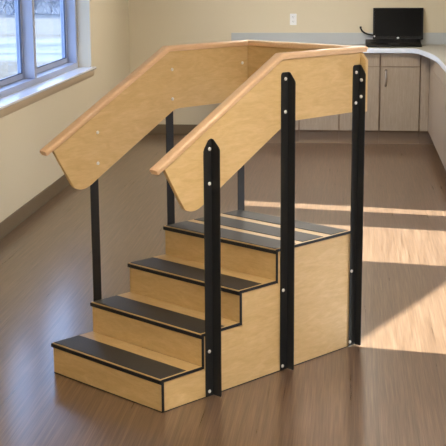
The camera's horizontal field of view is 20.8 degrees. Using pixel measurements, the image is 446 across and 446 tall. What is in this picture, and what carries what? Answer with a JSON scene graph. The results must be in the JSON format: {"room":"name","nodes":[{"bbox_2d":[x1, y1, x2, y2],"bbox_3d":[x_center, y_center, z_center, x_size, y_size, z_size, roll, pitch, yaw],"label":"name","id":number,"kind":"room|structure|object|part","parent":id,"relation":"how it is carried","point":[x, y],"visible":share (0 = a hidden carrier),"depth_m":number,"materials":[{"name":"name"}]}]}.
{"room":"physical therapy room","nodes":[
{"label":"physical therapy room","id":0,"kind":"room"},
{"bbox_2d":[0,0,129,222],"bbox_3d":[-1.957,-0.737,6.295,0.250,2.800,15.170,1,12,6],"label":"wall","id":1,"kind":"structure","parent":0,"point":[102,25],"depth_m":10.50,"materials":[{"name":"beige paint"}]},
{"bbox_2d":[0,174,69,239],"bbox_3d":[-1.819,0.528,6.548,0.012,0.118,15.157,1,12,6],"label":"baseboard","id":2,"kind":"structure","parent":1,"relation":"attached to","point":[20,215],"depth_m":9.54,"materials":[{"name":"brown plastic"}]},
{"bbox_2d":[0,0,77,97],"bbox_3d":[-1.636,-1.836,10.029,0.149,1.435,3.220,1,12,6],"label":"window","id":3,"kind":"structure","parent":1,"relation":"in","point":[28,74],"depth_m":10.10,"materials":[{"name":"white plastic"}]},
{"bbox_3d":[-1.756,-1.676,9.254,0.042,1.295,1.516,1,12,6],"label":"sash","id":4,"kind":"part","parent":3,"relation":"part of","materials":[{"name":"blue plastic"}]},
{"bbox_3d":[-1.593,-2.012,10.804,0.042,1.295,1.526,1,12,6],"label":"sash","id":5,"kind":"part","parent":3,"relation":"part of","materials":[{"name":"blue plastic"}]},
{"bbox_2d":[0,67,95,117],"bbox_3d":[-1.481,-1.118,10.169,0.162,0.086,3.400,1,12,6],"label":"window sill","id":6,"kind":"structure","parent":1,"relation":"attached to","point":[13,102],"depth_m":9.89,"materials":[{"name":"white laminate"}]},
{"bbox_2d":[0,134,445,445],"bbox_3d":[0.150,0.640,6.372,3.970,0.050,15.170,1,12,6],"label":"floor","id":7,"kind":"structure","parent":0,"point":[388,389],"depth_m":6.96,"materials":[{"name":"brown wood"}]},
{"bbox_2d":[40,40,367,412],"bbox_3d":[-0.069,-0.072,5.941,0.889,1.528,1.413,11,17,43],"label":"stairs","id":8,"kind":"structure","parent":7,"relation":"on","point":[291,294],"depth_m":5.84,"materials":[{"name":"brown wood"}]},
{"bbox_3d":[-0.641,0.094,5.992,0.053,1.180,0.050,11,17,43],"label":"post","id":9,"kind":"part","parent":8,"relation":"part of","materials":[{"name":"black metal"}]},
{"bbox_3d":[-0.338,-0.543,6.118,0.019,0.624,1.323,11,17,43],"label":"rail panel","id":10,"kind":"part","parent":8,"relation":"part of","materials":[{"name":"brown wood"}]},
{"bbox_3d":[-0.352,0.334,6.279,0.019,0.586,1.280,11,17,43],"label":"panel","id":11,"kind":"part","parent":8,"relation":"part of","materials":[{"name":"brown wood"}]},
{"bbox_3d":[-0.285,-0.108,6.312,0.046,1.436,0.050,11,17,43],"label":"post","id":12,"kind":"part","parent":8,"relation":"part of","materials":[{"name":"black metal"}]},
{"bbox_3d":[-0.046,0.215,5.417,0.053,1.180,0.050,11,17,43],"label":"post","id":13,"kind":"part","parent":8,"relation":"part of","materials":[{"name":"black metal"}]},
{"bbox_3d":[0.085,-0.190,6.675,0.042,1.436,0.050,11,17,43],"label":"post","id":14,"kind":"part","parent":8,"relation":"part of","materials":[{"name":"black metal"}]},
{"bbox_3d":[0.187,0.436,5.745,0.004,0.606,1.301,11,17,44],"label":"edge moulding","id":15,"kind":"part","parent":8,"relation":"part of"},
{"bbox_3d":[0.185,0.443,5.760,0.019,0.586,1.280,11,17,43],"label":"panel","id":16,"kind":"part","parent":8,"relation":"part of","materials":[{"name":"brown wood"}]},
{"bbox_3d":[0.205,-0.433,5.593,0.019,0.624,1.323,11,17,43],"label":"rail panel","id":17,"kind":"part","parent":8,"relation":"part of","materials":[{"name":"brown wood"}]},
{"bbox_3d":[0.305,0.011,5.742,0.046,1.436,0.050,11,17,43],"label":"post","id":18,"kind":"part","parent":8,"relation":"part of","materials":[{"name":"black metal"}]},
{"bbox_3d":[0.362,0.290,6.460,0.774,0.586,0.014,11,17,43],"label":"panel","id":19,"kind":"part","parent":8,"relation":"part of","materials":[{"name":"brown wood"}]},
{"bbox_3d":[0.406,-0.754,6.286,0.846,0.291,0.019,11,17,43],"label":"rail panel","id":20,"kind":"part","parent":8,"relation":"part of","materials":[{"name":"brown wood"}]},
{"bbox_3d":[0.672,-0.070,6.108,0.042,1.436,0.050,11,17,43],"label":"post","id":21,"kind":"part","parent":8,"relation":"part of","materials":[{"name":"black metal"}]},
{"bbox_2d":[266,120,298,142],"bbox_3d":[0.634,-1.392,13.340,0.425,0.968,0.626,1,12,6],"label":"base cabinet","id":22,"kind":"object","parent":7,"relation":"on","point":[276,138],"visible":0.05,"depth_m":13.21,"materials":[{"name":"brown laminate"}]},
{"bbox_3d":[0.607,-1.338,13.080,0.411,0.677,0.019,1,12,6],"label":"door","id":23,"kind":"part","parent":22,"relation":"part of","materials":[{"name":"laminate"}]},
{"bbox_2d":[299,114,338,142],"bbox_3d":[1.059,-1.385,13.297,0.425,0.968,0.626,1,12,6],"label":"base cabinet","id":24,"kind":"object","parent":7,"relation":"on","point":[325,129],"visible":0.16,"depth_m":13.11,"materials":[{"name":"brown laminate"}]},
{"bbox_3d":[1.032,-1.331,13.037,0.411,0.677,0.019,1,12,6],"label":"door","id":25,"kind":"part","parent":24,"relation":"part of","materials":[{"name":"laminate"}]},
{"bbox_2d":[339,53,379,143],"bbox_3d":[1.484,-1.379,13.254,0.425,0.968,0.626,1,12,6],"label":"base cabinet","id":26,"kind":"object","parent":7,"relation":"on","point":[373,92],"visible":0.27,"depth_m":13.01,"materials":[{"name":"brown laminate"}]},
{"bbox_3d":[1.456,-1.325,12.993,0.411,0.677,0.019,1,12,6],"label":"door","id":27,"kind":"part","parent":26,"relation":"part of","materials":[{"name":"laminate"}]},
{"bbox_3d":[1.454,-1.728,12.906,0.411,0.133,0.019,1,12,6],"label":"drawer","id":28,"kind":"part","parent":26,"relation":"part of","materials":[{"name":"laminate"}]},
{"bbox_2d":[379,53,420,143],"bbox_3d":[1.906,-1.372,13.211,0.421,0.968,0.626,1,12,6],"label":"base cabinet","id":29,"kind":"object","parent":7,"relation":"on","point":[399,100],"visible":0.94,"depth_m":12.94,"materials":[{"name":"brown laminate"}]},
{"bbox_3d":[1.879,-1.318,12.950,0.407,0.677,0.019,1,12,6],"label":"door","id":30,"kind":"part","parent":29,"relation":"part of","materials":[{"name":"laminate"}]},
{"bbox_3d":[1.877,-1.722,12.863,0.407,0.133,0.019,1,12,6],"label":"drawer","id":31,"kind":"part","parent":29,"relation":"part of","materials":[{"name":"laminate"}]},
{"bbox_2d":[418,55,433,143],"bbox_3d":[2.459,-1.314,12.927,0.734,0.968,1.090,1,12,6],"label":"base cabinet","id":32,"kind":"object","parent":7,"relation":"on","point":[426,70],"visible":0.47,"depth_m":12.88,"materials":[{"name":"brown laminate"}]},
{"bbox_2d":[231,33,445,71],"bbox_3d":[1.323,-1.663,11.838,2.810,0.175,3.329,1,12,6],"label":"countertop","id":33,"kind":"structure","parent":32,"relation":"on","point":[433,47],"depth_m":13.43,"materials":[{"name":"grey laminate"}]},
{"bbox_2d":[365,8,423,46],"bbox_3d":[1.858,-2.114,13.145,0.625,0.397,0.408,1,12,5],"label":"laptop","id":34,"kind":"object","parent":33,"relation":"on","point":[392,27],"visible":1,"depth_m":13.29,"materials":[{"name":"black plastic"}]},
{"bbox_2d":[360,26,372,35],"bbox_3d":[1.579,-2.109,13.378,0.161,0.104,0.031,1,12,6],"label":"power cable","id":35,"kind":"object","parent":34,"relation":"attached to","point":[360,26],"visible":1,"depth_m":13.37,"materials":[{"name":"black plastic"}]},
{"bbox_3d":[2.136,-1.379,12.890,0.088,0.818,0.019,1,12,6],"label":"filler panel","id":36,"kind":"part","parent":32,"relation":"part of","materials":[{"name":"laminate"}]},
{"bbox_3d":[2.167,-1.327,12.652,0.019,0.818,0.497,1,12,6],"label":"filler panel","id":37,"kind":"part","parent":32,"relation":"part of","materials":[{"name":"laminate"}]},
{"bbox_2d":[431,60,445,165],"bbox_3d":[2.357,-1.007,11.510,0.640,0.968,1.803,1,12,6],"label":"base cabinet","id":38,"kind":"object","parent":7,"relation":"on","point":[438,122],"visible":0.77,"depth_m":11.44,"materials":[{"name":"brown laminate"}]},
{"bbox_3d":[2.046,-1.418,11.454,0.019,0.133,1.797,1,12,6],"label":"drawer","id":39,"kind":"part","parent":38,"relation":"part of","materials":[{"name":"laminate"}]},
{"bbox_2d":[444,104,445,169],"bbox_3d":[2.227,-0.774,10.438,0.676,0.968,0.393,1,12,6],"label":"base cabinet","id":40,"kind":"object","parent":7,"relation":"on","point":[445,104],"visible":1,"depth_m":10.61,"materials":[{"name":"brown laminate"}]},
{"bbox_3d":[1.936,-0.781,10.467,0.019,0.677,0.387,1,12,6],"label":"door","id":41,"kind":"part","parent":40,"relation":"part of","materials":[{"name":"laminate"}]},
{"bbox_2d":[128,0,445,124],"bbox_3d":[0.875,-2.321,13.533,4.370,2.800,0.150,1,12,6],"label":"wall","id":42,"kind":"structure","parent":0,"point":[153,24],"depth_m":13.54,"materials":[{"name":"beige paint"}]},
{"bbox_2d":[148,124,196,134],"bbox_3d":[-0.476,-1.064,13.865,1.155,0.118,0.012,1,12,6],"label":"baseboard","id":43,"kind":"structure","parent":42,"relation":"attached to","point":[160,129],"depth_m":13.87,"materials":[{"name":"brown plastic"}]},
{"bbox_2d":[290,14,296,24],"bbox_3d":[0.777,-2.254,13.475,0.074,0.124,0.011,1,12,6],"label":"wall outlet","id":44,"kind":"object","parent":42,"relation":"attached to","point":[293,17],"visible":1,"depth_m":13.47,"materials":[{"name":"white plastic"}]},
{"bbox_2d":[231,33,445,43],"bbox_3d":[1.490,-2.036,13.441,2.808,0.126,0.021,1,12,6],"label":"backsplash","id":45,"kind":"structure","parent":42,"relation":"attached to","point":[319,38],"depth_m":13.47,"materials":[{"name":"grey"}]},
{"label":"outside","id":46,"kind":"structure","parent":0,"visible":0},
{"bbox_2d":[0,0,61,78],"bbox_3d":[4.292,-9.437,54.582,180.000,0.200,220.000,1,12,6],"label":"ground","id":47,"kind":"structure","parent":46,"point":[47,26],"depth_m":36.09,"materials":[{"name":"white snow"}]},
{"bbox_2d":[0,0,6,13],"bbox_3d":[-9.667,-9.772,52.890,0.840,1.365,0.840,1,12,6],"label":"bare shrub","id":48,"kind":"object","parent":47,"relation":"on","point":[4,2],"visible":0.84,"depth_m":52.84,"materials":[{"name":"grey plant"}]},
{"bbox_2d":[6,0,14,14],"bbox_3d":[-8.815,-9.514,51.725,0.840,1.344,0.840,1,12,6],"label":"bare shrub","id":49,"kind":"object","parent":47,"relation":"on","point":[12,1],"visible":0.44,"depth_m":51.76,"materials":[{"name":"grey plant"}]},
{"bbox_2d":[34,0,44,12],"bbox_3d":[-8.243,-9.912,53.327,0.840,1.437,0.840,1,12,6],"label":"bare shrub","id":50,"kind":"object","parent":47,"relation":"on","point":[36,2],"visible":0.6,"depth_m":53.28,"materials":[{"name":"grey plant"}]},
{"bbox_2d":[42,0,58,13],"bbox_3d":[-7.351,-9.667,52.258,0.840,1.398,0.840,1,12,6],"label":"bare shrub","id":51,"kind":"object","parent":47,"relation":"on","point":[46,1],"visible":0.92,"depth_m":52.36,"materials":[{"name":"grey plant"}]}
]}

